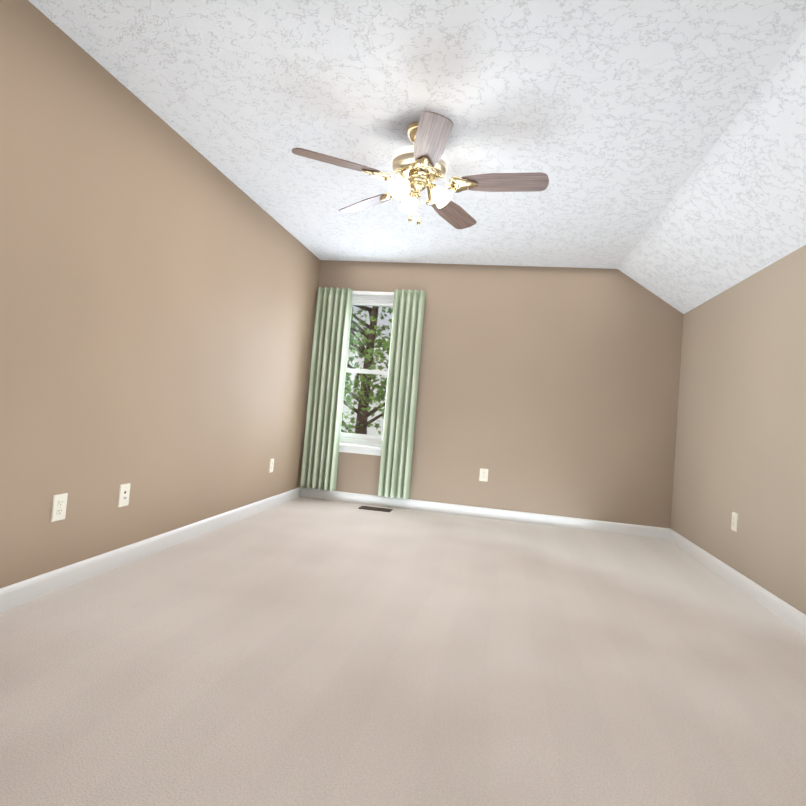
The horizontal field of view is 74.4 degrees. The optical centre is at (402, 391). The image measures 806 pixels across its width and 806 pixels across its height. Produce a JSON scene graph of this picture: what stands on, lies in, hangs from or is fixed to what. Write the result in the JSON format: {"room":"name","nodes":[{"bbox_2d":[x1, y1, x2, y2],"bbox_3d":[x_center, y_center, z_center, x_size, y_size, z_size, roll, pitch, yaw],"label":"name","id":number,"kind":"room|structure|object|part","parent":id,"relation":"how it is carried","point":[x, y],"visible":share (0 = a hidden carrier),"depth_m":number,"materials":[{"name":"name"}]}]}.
{"room":"empty bedroom","nodes":[
{"label":"empty bedroom","id":0,"kind":"room"},
{"bbox_2d":[0,0,319,587],"bbox_3d":[-1.551,-0.328,2.625,0.160,2.490,6.124,4,-2,11],"label":"wall","id":1,"kind":"structure","parent":0,"point":[159,278],"depth_m":2.74,"materials":[{"name":"paint"}]},
{"bbox_2d":[50,493,67,521],"bbox_3d":[-1.567,0.528,2.424,0.009,0.120,0.080,4,-2,11],"label":"electrical outlet","id":2,"kind":"object","parent":1,"relation":"attached to","point":[59,505],"visible":1,"depth_m":2.42,"materials":[{"name":"beige plastic"}]},
{"bbox_2d":[118,483,130,506],"bbox_3d":[-1.487,0.555,2.843,0.016,0.120,0.080,4,-2,11],"label":"outlet","id":3,"kind":"object","parent":1,"relation":"attached to","point":[124,494],"visible":1,"depth_m":2.84,"materials":[{"name":"beige plastic"}]},
{"bbox_2d":[0,487,300,612],"bbox_3d":[-1.563,0.871,2.565,0.014,0.095,5.804,4,-2,11],"label":"baseboard","id":4,"kind":"structure","parent":1,"relation":"attached to","point":[22,592],"depth_m":2.83,"materials":[{"name":"white wood"}]},
{"bbox_2d":[269,458,273,472],"bbox_3d":[-1.156,0.652,4.681,0.009,0.120,0.080,4,-2,11],"label":"electrical outlet","id":5,"kind":"object","parent":1,"relation":"attached to","point":[271,466],"visible":1,"depth_m":4.67,"materials":[{"name":"beige plastic"}]},
{"bbox_2d":[0,497,805,805],"bbox_3d":[0.146,1.107,2.241,3.840,0.120,6.124,4,-2,11],"label":"floor","id":6,"kind":"structure","parent":0,"point":[302,651],"depth_m":1.92,"materials":[{"name":"carpet"}]},
{"bbox_2d":[358,506,392,511],"bbox_3d":[-0.260,1.116,5.050,0.305,0.006,0.140,4,-2,11],"label":"air vent register","id":7,"kind":"object","parent":6,"relation":"on","point":[375,509],"visible":0.98,"depth_m":5.04,"materials":[{"name":"brown metal"}]},
{"bbox_2d":[28,0,805,268],"bbox_3d":[-0.016,-1.481,2.406,3.080,0.140,6.124,4,-2,11],"label":"ceiling","id":8,"kind":"structure","parent":0,"point":[613,120],"depth_m":2.51,"materials":[{"name":"white paint"}]},
{"bbox_2d":[292,111,548,228],"bbox_3d":[0.127,-1.120,2.791,1.241,0.527,1.282,4,-2,11],"label":"ceiling fan","id":9,"kind":"object","parent":8,"relation":"hanging from","point":[420,164],"visible":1,"depth_m":2.72,"materials":[{"name":"brown wood"}]},
{"bbox_3d":[0.104,-1.024,2.799,0.317,0.116,0.344,4,-2,11],"label":"lamp shade","id":10,"kind":"part","parent":9,"relation":"part of","materials":[{"name":"white glass"}]},
{"bbox_2d":[305,260,683,527],"bbox_3d":[0.786,-0.039,5.220,3.520,2.490,0.160,4,-2,11],"label":"wall","id":11,"kind":"structure","parent":0,"point":[554,391],"depth_m":5.05,"materials":[{"name":"paint"}]},
{"bbox_2d":[339,294,393,455],"bbox_3d":[-0.380,-0.193,5.415,0.680,1.640,0.180,4,-2,11],"label":"window","id":12,"kind":"structure","parent":11,"relation":"in","point":[361,443],"depth_m":5.43,"materials":[{"name":"white plastic"}]},
{"bbox_2d":[317,289,425,295],"bbox_3d":[-0.323,-0.990,5.362,1.123,0.033,0.056,4,-2,11],"label":"curtain rod","id":13,"kind":"object","parent":11,"relation":"attached to","point":[373,293],"visible":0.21,"depth_m":5.33,"materials":[{"name":"white metal"}]},
{"bbox_2d":[300,287,352,490],"bbox_3d":[-0.776,-0.040,5.317,0.374,2.028,0.078,4,-2,11],"label":"curtain","id":14,"kind":"object","parent":13,"relation":"hanging from","point":[326,393],"visible":1,"depth_m":5.31,"materials":[{"name":"fabric"}]},
{"bbox_2d":[378,289,424,498],"bbox_3d":[-0.020,0.013,5.181,0.314,2.036,0.069,4,-2,11],"label":"curtain","id":15,"kind":"object","parent":13,"relation":"hanging from","point":[401,396],"visible":1,"depth_m":5.17,"materials":[{"name":"fabric"}]},
{"bbox_2d":[479,468,487,481],"bbox_3d":[0.774,0.799,5.092,0.080,0.120,0.009,4,-2,11],"label":"electrical outlet","id":16,"kind":"object","parent":11,"relation":"attached to","point":[483,476],"visible":1,"depth_m":5.09,"materials":[{"name":"beige plastic"}]},
{"bbox_2d":[300,487,669,538],"bbox_3d":[0.673,1.149,5.089,3.520,0.095,0.014,4,-2,11],"label":"baseboard","id":17,"kind":"structure","parent":11,"relation":"attached to","point":[570,522],"depth_m":5.05,"materials":[{"name":"white wood"}]},
{"bbox_2d":[618,28,805,313],"bbox_3d":[1.905,-1.055,2.034,0.886,0.655,6.124,4,-2,11],"label":"ceiling","id":18,"kind":"structure","parent":0,"point":[733,212],"depth_m":3.01,"materials":[{"name":"white paint"}]},
{"bbox_2d":[670,245,805,614],"bbox_3d":[2.040,0.156,1.946,0.160,2.060,6.124,4,-2,11],"label":"wall","id":19,"kind":"structure","parent":0,"point":[740,448],"depth_m":3.41,"materials":[{"name":"paint"}]},
{"bbox_2d":[731,512,737,531],"bbox_3d":[2.193,0.861,3.517,0.009,0.120,0.080,4,-2,11],"label":"electrical outlet","id":20,"kind":"object","parent":19,"relation":"attached to","point":[734,523],"visible":1,"depth_m":3.50,"materials":[{"name":"beige plastic"}]},
{"bbox_2d":[669,529,805,636],"bbox_3d":[1.874,1.128,1.925,0.014,0.095,5.804,4,-2,11],"label":"baseboard","id":21,"kind":"structure","parent":19,"relation":"attached to","point":[790,615],"depth_m":3.26,"materials":[{"name":"white wood"}]},
{"label":"outside","id":22,"kind":"structure","parent":0,"visible":0},
{"bbox_3d":[-1.666,5.007,28.729,65.000,0.200,44.000,4,-2,11],"label":"ground","id":23,"kind":"structure","parent":22,"visible":0},
{"bbox_2d":[341,336,388,435],"bbox_3d":[-4.703,1.185,21.823,17.000,6.400,6.050,4,-2,11],"label":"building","id":24,"kind":"structure","parent":23,"relation":"on","point":[375,430],"depth_m":18.22,"materials":[{"name":"white"}]},
{"bbox_2d":[341,305,392,434],"bbox_3d":[-1.266,0.299,10.382,4.530,7.877,2.159,4,-2,11],"label":"tree","id":25,"kind":"object","parent":23,"relation":"on","point":[366,385],"depth_m":10.13,"materials":[{"name":"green plant"}]}
]}

